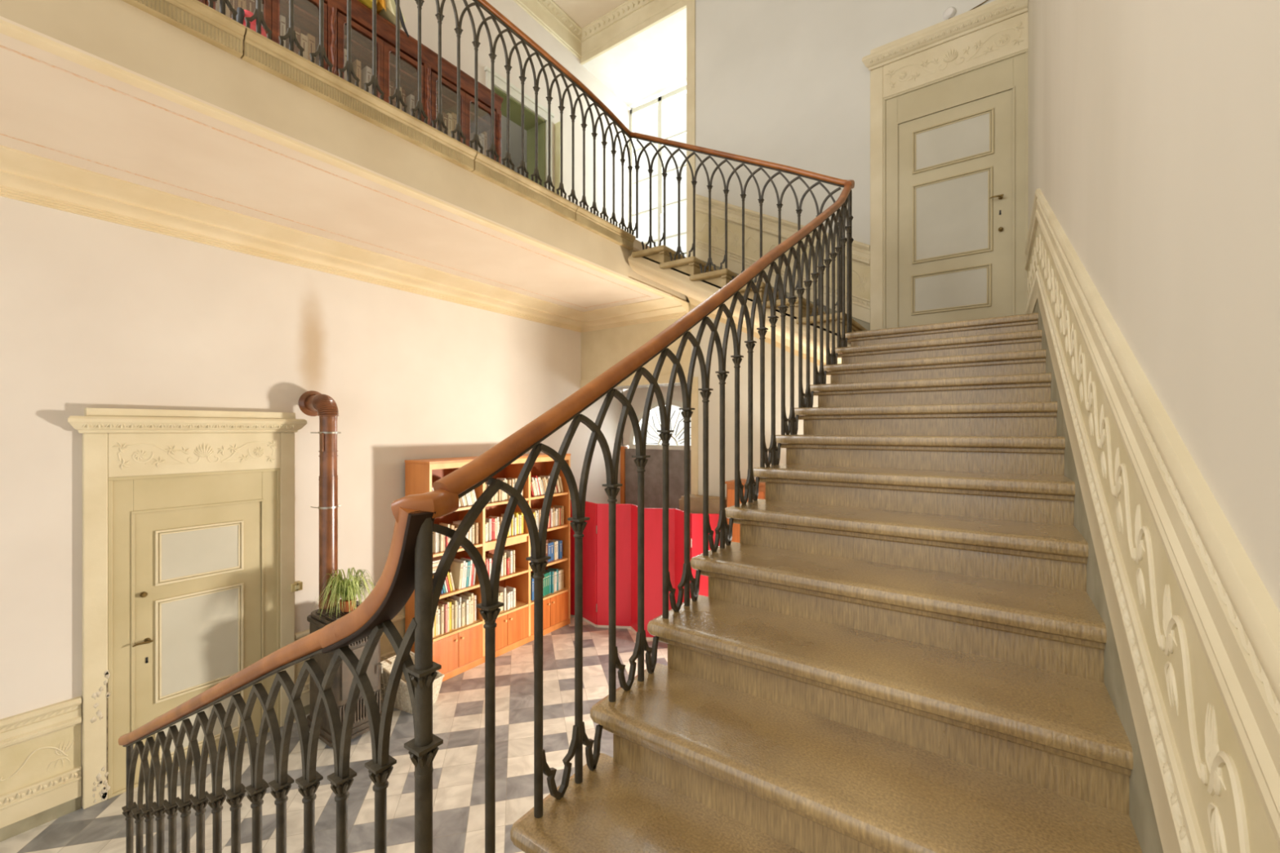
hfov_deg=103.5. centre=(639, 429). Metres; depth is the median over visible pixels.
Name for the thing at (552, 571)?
book
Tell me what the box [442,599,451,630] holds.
book
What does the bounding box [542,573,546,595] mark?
book
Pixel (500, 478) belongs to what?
book
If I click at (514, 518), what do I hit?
book
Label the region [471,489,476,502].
book
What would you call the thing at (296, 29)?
book
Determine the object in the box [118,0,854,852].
stair railing
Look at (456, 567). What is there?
book
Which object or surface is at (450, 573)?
book
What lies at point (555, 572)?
book
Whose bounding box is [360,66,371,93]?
book
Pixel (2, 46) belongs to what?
painted line
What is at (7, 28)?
trim
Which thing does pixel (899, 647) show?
stone staircase
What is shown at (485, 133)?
book
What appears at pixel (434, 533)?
book
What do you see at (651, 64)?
ceiling
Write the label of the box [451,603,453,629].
book
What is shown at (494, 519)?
book
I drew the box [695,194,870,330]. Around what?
wainscot
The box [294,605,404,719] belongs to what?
wainscot
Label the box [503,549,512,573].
book
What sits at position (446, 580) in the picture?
book
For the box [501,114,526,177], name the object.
wall
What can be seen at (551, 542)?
book
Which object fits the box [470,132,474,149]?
book
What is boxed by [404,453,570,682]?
bookcase
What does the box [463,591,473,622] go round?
book
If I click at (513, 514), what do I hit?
book
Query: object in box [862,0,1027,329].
door
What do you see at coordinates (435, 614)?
book
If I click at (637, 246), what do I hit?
floor
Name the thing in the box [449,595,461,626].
book
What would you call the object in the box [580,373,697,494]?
trim
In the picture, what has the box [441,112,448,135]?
book
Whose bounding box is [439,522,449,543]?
book
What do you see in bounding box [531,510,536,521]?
book
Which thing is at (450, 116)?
book
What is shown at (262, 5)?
book
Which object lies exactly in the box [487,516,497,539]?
book
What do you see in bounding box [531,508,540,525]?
book
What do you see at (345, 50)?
book
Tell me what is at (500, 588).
book
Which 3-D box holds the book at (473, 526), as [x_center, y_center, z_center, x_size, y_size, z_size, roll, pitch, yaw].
[-1.848,1.131,5.466,0.141,0.208,0.021,0,0,35]
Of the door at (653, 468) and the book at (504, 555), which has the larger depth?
the door at (653, 468)
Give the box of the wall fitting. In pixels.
[942,0,987,20]
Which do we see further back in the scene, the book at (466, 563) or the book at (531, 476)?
the book at (531, 476)
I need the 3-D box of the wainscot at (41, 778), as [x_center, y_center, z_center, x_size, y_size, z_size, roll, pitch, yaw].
[-4.532,2.156,2.211,0.040,0.747,2.815,0,0,35]
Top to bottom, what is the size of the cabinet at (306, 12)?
1.700 m
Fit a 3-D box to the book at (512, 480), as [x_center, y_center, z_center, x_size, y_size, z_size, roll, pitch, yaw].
[-1.533,0.695,5.893,0.142,0.239,0.018,0,0,35]
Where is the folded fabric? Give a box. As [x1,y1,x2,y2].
[358,0,408,36]
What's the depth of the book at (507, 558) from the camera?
5.80 m
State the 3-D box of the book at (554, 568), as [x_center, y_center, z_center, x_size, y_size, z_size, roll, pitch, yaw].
[-1.085,1.944,6.568,0.151,0.250,0.030,0,0,35]
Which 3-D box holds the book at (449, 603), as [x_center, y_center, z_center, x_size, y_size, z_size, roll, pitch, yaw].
[-2.033,1.931,5.236,0.166,0.276,0.021,0,0,35]
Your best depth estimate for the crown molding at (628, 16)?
6.97 m
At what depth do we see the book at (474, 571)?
5.41 m
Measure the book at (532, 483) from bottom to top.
0.185 m
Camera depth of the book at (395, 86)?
4.88 m
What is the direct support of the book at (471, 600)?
on the bookcase
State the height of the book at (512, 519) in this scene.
0.202 m
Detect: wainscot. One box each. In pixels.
[0,696,81,841]
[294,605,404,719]
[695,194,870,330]
[1024,187,1279,852]
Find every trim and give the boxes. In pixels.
[0,18,673,299]
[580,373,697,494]
[686,0,695,257]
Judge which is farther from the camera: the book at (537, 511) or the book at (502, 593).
the book at (537, 511)
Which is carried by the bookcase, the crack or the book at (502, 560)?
the book at (502, 560)
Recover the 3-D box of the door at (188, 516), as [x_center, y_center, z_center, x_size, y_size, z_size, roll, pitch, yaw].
[-3.337,1.204,3.852,0.112,2.693,1.384,0,0,35]
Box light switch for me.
[291,581,302,591]
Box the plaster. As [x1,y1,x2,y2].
[89,669,110,803]
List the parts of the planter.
plate, door, handle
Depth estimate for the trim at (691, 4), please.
6.38 m
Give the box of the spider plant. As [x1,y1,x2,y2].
[311,567,375,618]
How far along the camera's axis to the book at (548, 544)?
6.36 m
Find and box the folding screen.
[570,501,719,639]
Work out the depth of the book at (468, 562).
5.34 m
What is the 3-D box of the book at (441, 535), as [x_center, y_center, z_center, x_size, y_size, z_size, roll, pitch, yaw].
[-2.061,1.107,5.144,0.149,0.256,0.026,0,0,35]
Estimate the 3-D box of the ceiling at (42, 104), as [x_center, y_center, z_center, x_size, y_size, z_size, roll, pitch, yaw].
[-2.372,-1.614,3.746,1.813,0.012,7.810,0,0,35]
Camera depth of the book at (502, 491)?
5.74 m
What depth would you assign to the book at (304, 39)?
4.20 m
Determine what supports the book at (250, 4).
in the cabinet at (306, 12)
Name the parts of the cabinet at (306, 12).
door, door, door, cornice, door, door, door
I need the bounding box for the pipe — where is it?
[298,391,341,609]
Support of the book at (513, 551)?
on the bookcase
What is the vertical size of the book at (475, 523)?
0.224 m
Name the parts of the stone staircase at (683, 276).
cornice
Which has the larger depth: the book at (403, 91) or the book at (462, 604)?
the book at (462, 604)
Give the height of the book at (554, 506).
0.241 m
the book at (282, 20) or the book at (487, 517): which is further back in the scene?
the book at (487, 517)
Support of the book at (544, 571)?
on the bookcase
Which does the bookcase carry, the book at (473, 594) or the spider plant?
the book at (473, 594)
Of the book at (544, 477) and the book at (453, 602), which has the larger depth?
the book at (544, 477)
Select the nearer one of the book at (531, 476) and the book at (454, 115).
the book at (454, 115)
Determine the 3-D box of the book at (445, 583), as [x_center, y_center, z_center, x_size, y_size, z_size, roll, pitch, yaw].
[-2.042,1.565,5.176,0.152,0.199,0.061,0,0,35]
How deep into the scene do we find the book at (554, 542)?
6.43 m
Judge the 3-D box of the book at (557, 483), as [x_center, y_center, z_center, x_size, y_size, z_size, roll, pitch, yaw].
[-1.112,0.701,6.503,0.161,0.226,0.083,0,0,35]
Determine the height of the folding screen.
1.580 m
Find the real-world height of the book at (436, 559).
0.018 m
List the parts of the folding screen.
panel, panel, panel, panel, panel, panel, panel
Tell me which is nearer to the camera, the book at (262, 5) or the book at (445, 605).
the book at (262, 5)
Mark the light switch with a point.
(298, 585)
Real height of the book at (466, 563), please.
0.263 m
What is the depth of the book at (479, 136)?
5.63 m
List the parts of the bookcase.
panel, door, shelf, shelf, door, panel, door, shelf, rail, shelf, door, door, shelf, panel, door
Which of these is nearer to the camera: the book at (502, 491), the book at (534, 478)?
the book at (502, 491)
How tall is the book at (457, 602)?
0.270 m
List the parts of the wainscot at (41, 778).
skirting, rail, rail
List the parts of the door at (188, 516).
handle, knob, cornice, moulding, frame, panel moulding, panel moulding, panel moulding, panel, panel, panel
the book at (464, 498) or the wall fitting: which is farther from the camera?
the book at (464, 498)
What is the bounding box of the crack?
[106,682,107,782]
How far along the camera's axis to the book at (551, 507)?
6.41 m
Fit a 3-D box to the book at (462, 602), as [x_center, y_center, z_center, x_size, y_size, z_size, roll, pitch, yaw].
[-1.917,1.949,5.380,0.150,0.241,0.025,0,0,35]
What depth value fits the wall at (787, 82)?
5.79 m
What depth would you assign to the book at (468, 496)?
5.37 m
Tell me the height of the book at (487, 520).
0.244 m
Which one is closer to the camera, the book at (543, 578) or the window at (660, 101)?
the book at (543, 578)
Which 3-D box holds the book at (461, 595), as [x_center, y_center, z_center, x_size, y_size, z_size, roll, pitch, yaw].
[-1.874,1.925,5.412,0.155,0.290,0.025,0,0,35]
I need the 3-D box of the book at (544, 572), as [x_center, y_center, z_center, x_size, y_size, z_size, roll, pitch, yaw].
[-1.224,1.935,6.351,0.140,0.270,0.035,0,0,35]
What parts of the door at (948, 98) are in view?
moulding, cornice, panel moulding, panel, panel, panel moulding, panel, panel moulding, handle, knob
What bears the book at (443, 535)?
on the bookcase
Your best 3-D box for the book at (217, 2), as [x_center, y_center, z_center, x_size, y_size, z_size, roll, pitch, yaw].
[-3.207,-3.173,3.784,0.203,0.244,0.046,0,0,35]
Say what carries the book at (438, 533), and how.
on the bookcase
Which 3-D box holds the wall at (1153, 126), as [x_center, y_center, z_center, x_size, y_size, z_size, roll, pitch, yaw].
[1.389,-1.630,1.292,0.300,8.320,8.110,0,0,35]
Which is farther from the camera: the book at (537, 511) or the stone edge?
the book at (537, 511)
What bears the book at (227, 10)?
in the cabinet at (306, 12)
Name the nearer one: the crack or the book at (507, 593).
the crack
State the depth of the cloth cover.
5.97 m
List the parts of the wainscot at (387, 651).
skirting, rail, rail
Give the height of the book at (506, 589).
0.187 m
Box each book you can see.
[215,0,219,12]
[225,0,230,17]
[230,0,237,17]
[237,0,245,9]
[245,0,255,13]
[255,0,263,28]
[280,14,285,47]
[285,25,300,54]
[300,33,307,59]
[306,33,315,63]
[344,48,346,80]
[351,59,360,88]
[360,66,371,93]
[371,67,377,97]
[389,80,393,105]
[393,85,395,106]
[395,86,401,110]
[401,88,405,111]
[405,93,414,115]
[432,555,442,563]
[433,532,436,552]
[434,613,435,636]
[435,104,438,129]
[435,605,438,635]
[436,533,438,552]
[437,604,444,634]
[438,533,439,551]
[438,599,448,631]
[438,608,440,635]
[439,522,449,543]
[439,601,447,632]
[440,533,443,551]
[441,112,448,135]
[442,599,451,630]
[443,535,444,551]
[444,579,448,592]
[445,536,448,547]
[445,576,449,591]
[446,112,452,137]
[446,572,452,591]
[446,597,457,629]
[448,571,454,591]
[448,603,449,630]
[449,523,461,547]
[449,560,462,589]
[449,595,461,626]
[450,112,456,139]
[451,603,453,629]
[453,520,461,524]
[453,558,465,588]
[457,601,457,627]
[457,604,460,627]
[459,593,471,624]
[460,559,470,586]
[461,496,465,506]
[461,557,472,586]
[461,597,468,625]
[461,600,465,625]
[461,602,464,626]
[462,555,474,586]
[463,495,467,506]
[463,561,467,587]
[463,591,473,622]
[465,493,470,506]
[467,493,471,506]
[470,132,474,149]
[470,491,474,504]
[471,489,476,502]
[471,524,474,544]
[471,600,472,623]
[472,566,475,585]
[473,522,478,543]
[473,594,476,621]
[473,595,475,621]
[477,134,480,152]
[478,133,484,154]
[480,131,487,155]
[485,517,491,541]
[485,521,488,541]
[485,524,487,542]
[485,557,491,578]
[485,558,488,571]
[486,517,493,540]
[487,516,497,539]
[487,553,493,559]
[488,515,498,536]
[493,515,502,527]
[493,518,495,539]
[496,477,506,500]
[497,488,501,502]
[498,586,506,610]
[498,591,503,611]
[501,489,503,501]
[501,560,502,576]
[502,554,506,575]
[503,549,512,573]
[506,478,513,487]
[506,479,510,500]
[506,548,515,572]
[506,557,509,574]
[506,586,515,607]
[506,589,512,607]
[506,590,511,608]
[506,592,509,609]
[511,519,512,535]
[512,514,514,535]
[513,512,518,534]
[514,511,523,533]
[514,518,515,535]
[519,515,521,533]
[530,475,540,495]
[530,477,537,496]
[530,481,536,496]
[530,482,533,496]
[530,577,533,600]
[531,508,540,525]
[531,509,538,529]
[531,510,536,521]
[533,477,539,495]
[537,476,543,494]
[537,477,542,495]
[540,476,546,488]
[540,477,546,493]
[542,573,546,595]
[542,577,544,596]
[543,570,549,594]
[543,572,547,595]
[544,569,554,593]
[544,570,551,593]
[545,539,547,561]
[546,475,560,493]
[547,539,558,559]
[547,541,553,560]
[547,542,551,561]
[547,567,558,591]
[548,540,556,559]
[549,569,556,591]
[550,506,554,526]
[550,508,552,527]
[551,506,559,525]
[552,505,564,524]
[552,538,562,559]
[554,508,557,525]
[554,568,561,589]
[555,511,556,526]
[555,567,564,589]
[558,475,562,492]
[558,569,559,590]
[560,508,561,524]
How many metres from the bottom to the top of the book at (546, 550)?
0.280 m
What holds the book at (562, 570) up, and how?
on the bookcase
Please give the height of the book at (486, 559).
0.237 m
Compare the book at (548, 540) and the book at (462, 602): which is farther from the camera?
the book at (548, 540)
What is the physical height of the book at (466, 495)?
0.224 m
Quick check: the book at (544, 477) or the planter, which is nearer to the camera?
the planter
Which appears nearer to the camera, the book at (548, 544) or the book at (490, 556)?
the book at (490, 556)
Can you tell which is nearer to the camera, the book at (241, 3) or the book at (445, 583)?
the book at (241, 3)
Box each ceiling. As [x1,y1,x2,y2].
[0,16,688,311]
[553,0,627,27]
[582,8,687,389]
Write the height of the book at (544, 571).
0.270 m
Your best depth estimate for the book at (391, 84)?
4.81 m
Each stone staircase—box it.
[510,312,1142,852]
[628,244,866,365]
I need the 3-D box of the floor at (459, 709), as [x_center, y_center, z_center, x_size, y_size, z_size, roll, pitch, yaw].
[-0.677,2.630,3.175,5.245,0.200,8.820,0,0,35]
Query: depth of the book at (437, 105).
5.20 m
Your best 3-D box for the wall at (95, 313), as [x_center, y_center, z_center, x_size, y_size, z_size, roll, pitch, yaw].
[-2.890,-1.530,4.891,0.350,8.520,9.090,0,0,35]
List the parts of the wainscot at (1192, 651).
rail, rail, skirting, skirting, rail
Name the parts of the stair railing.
corner post, handrail, corner post, handrail, handrail, handrail, corner post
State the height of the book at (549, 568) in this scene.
0.270 m
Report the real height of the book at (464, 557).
0.284 m
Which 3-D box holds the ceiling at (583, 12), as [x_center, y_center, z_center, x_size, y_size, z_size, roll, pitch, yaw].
[-0.758,-5.890,2.798,5.545,0.200,8.110,0,0,35]
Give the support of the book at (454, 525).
on the bookcase
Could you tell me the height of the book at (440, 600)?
0.303 m
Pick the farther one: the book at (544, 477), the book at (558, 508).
the book at (558, 508)
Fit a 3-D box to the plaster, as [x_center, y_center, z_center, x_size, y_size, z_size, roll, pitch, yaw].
[-3.654,2.083,3.417,0.004,0.883,0.099,0,0,35]
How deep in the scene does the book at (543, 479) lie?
6.27 m
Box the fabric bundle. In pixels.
[231,7,266,37]
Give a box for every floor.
[0,617,667,852]
[242,40,689,302]
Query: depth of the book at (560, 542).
6.49 m
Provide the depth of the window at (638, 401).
8.00 m
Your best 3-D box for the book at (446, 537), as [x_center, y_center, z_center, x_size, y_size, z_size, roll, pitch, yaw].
[-2.025,1.133,5.200,0.138,0.202,0.019,0,0,35]
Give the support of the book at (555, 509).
on the bookcase
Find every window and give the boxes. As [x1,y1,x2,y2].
[622,386,690,450]
[630,84,686,254]
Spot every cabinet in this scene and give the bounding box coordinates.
[198,0,502,164]
[724,479,765,542]
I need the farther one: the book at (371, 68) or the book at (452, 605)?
the book at (452, 605)
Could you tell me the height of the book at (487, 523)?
0.205 m
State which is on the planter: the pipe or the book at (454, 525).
the pipe
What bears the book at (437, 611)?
on the bookcase
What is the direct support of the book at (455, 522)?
on the bookcase
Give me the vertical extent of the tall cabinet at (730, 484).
1.945 m
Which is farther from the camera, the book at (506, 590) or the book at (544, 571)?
the book at (544, 571)
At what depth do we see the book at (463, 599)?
5.35 m
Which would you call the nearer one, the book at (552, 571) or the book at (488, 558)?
the book at (488, 558)
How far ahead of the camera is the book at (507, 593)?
5.80 m
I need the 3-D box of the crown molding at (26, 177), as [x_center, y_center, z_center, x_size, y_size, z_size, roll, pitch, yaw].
[-2.368,-1.521,3.744,1.823,0.174,7.810,0,0,35]
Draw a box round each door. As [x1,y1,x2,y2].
[67,408,306,808]
[484,66,559,195]
[620,446,690,509]
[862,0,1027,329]
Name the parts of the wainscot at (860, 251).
rail, rail, skirting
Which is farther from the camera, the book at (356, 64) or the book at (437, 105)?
the book at (437, 105)
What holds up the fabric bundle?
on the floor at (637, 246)
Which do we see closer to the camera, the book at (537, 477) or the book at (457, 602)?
the book at (457, 602)
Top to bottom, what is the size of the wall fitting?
0.160 m
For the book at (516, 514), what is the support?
on the bookcase
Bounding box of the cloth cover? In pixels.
[679,494,726,543]
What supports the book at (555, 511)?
on the bookcase
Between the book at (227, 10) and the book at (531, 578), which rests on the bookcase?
the book at (531, 578)
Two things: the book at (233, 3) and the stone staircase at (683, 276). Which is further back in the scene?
the stone staircase at (683, 276)
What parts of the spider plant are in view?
pot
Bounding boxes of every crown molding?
[0,145,688,332]
[513,0,686,60]
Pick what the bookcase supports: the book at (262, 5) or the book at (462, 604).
the book at (462, 604)
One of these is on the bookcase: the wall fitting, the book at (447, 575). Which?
the book at (447, 575)
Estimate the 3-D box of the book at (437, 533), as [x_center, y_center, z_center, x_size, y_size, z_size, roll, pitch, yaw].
[-2.099,1.135,5.111,0.171,0.200,0.020,0,0,35]
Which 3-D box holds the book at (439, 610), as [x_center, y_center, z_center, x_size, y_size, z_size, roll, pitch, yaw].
[-2.086,1.943,5.135,0.151,0.253,0.026,0,0,35]
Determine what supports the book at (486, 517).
on the bookcase
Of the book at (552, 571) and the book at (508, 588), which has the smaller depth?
the book at (508, 588)
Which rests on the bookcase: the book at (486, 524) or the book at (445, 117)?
the book at (486, 524)
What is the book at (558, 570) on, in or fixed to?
on the bookcase
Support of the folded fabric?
on the cabinet at (306, 12)
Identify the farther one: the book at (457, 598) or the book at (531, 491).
the book at (531, 491)
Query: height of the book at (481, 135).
0.268 m
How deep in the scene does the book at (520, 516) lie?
5.96 m
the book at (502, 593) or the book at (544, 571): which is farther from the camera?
the book at (544, 571)
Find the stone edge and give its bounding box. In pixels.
[121,0,635,250]
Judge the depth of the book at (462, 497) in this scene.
5.30 m
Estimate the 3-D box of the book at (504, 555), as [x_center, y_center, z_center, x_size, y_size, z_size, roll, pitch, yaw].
[-1.599,1.547,5.802,0.151,0.235,0.024,0,0,35]
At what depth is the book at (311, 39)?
4.24 m
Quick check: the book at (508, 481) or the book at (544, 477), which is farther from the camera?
the book at (544, 477)
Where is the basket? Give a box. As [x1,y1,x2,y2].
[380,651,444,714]
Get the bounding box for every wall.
[0,0,631,807]
[0,0,686,301]
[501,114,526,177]
[581,0,995,497]
[1027,0,1279,612]
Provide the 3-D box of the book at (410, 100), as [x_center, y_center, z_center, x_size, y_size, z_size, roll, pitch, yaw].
[-2.327,-3.176,5.039,0.203,0.250,0.041,0,0,35]
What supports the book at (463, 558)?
on the bookcase
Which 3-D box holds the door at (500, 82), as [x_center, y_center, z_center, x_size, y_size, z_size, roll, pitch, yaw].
[-1.618,-3.195,6.619,0.450,2.290,1.220,0,0,35]
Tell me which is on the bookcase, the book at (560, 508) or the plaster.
the book at (560, 508)
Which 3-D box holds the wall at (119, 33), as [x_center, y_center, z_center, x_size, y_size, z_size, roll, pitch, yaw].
[-2.372,-1.785,3.746,1.813,0.330,7.810,0,0,35]
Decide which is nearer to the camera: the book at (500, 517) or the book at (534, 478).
the book at (500, 517)
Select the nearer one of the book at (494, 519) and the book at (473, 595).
the book at (473, 595)
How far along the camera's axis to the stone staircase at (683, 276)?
4.90 m
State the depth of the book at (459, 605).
5.27 m
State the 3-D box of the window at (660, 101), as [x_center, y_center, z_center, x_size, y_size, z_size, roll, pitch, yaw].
[0.650,-3.704,8.002,1.875,3.313,0.270,0,0,35]
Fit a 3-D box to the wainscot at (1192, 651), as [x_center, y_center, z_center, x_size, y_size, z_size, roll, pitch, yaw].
[1.547,0.369,1.795,0.026,3.904,6.516,0,0,35]
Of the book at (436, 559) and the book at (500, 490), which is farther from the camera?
the book at (500, 490)
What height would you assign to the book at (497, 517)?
0.245 m
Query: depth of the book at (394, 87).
4.83 m
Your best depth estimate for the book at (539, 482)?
6.21 m
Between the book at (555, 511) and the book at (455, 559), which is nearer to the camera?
the book at (455, 559)
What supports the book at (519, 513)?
on the bookcase
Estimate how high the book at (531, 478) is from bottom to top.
0.234 m
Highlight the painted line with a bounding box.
[0,44,650,308]
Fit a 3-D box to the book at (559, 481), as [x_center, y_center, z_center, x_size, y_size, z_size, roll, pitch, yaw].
[-1.083,0.696,6.541,0.144,0.236,0.077,0,0,35]
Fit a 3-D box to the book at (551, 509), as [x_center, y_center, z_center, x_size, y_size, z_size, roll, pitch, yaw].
[-1.181,1.119,6.423,0.165,0.231,0.020,0,0,35]
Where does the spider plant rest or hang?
on the planter
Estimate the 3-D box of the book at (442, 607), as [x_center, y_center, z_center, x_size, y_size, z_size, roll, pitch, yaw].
[-2.051,1.930,5.143,0.137,0.278,0.024,0,0,35]

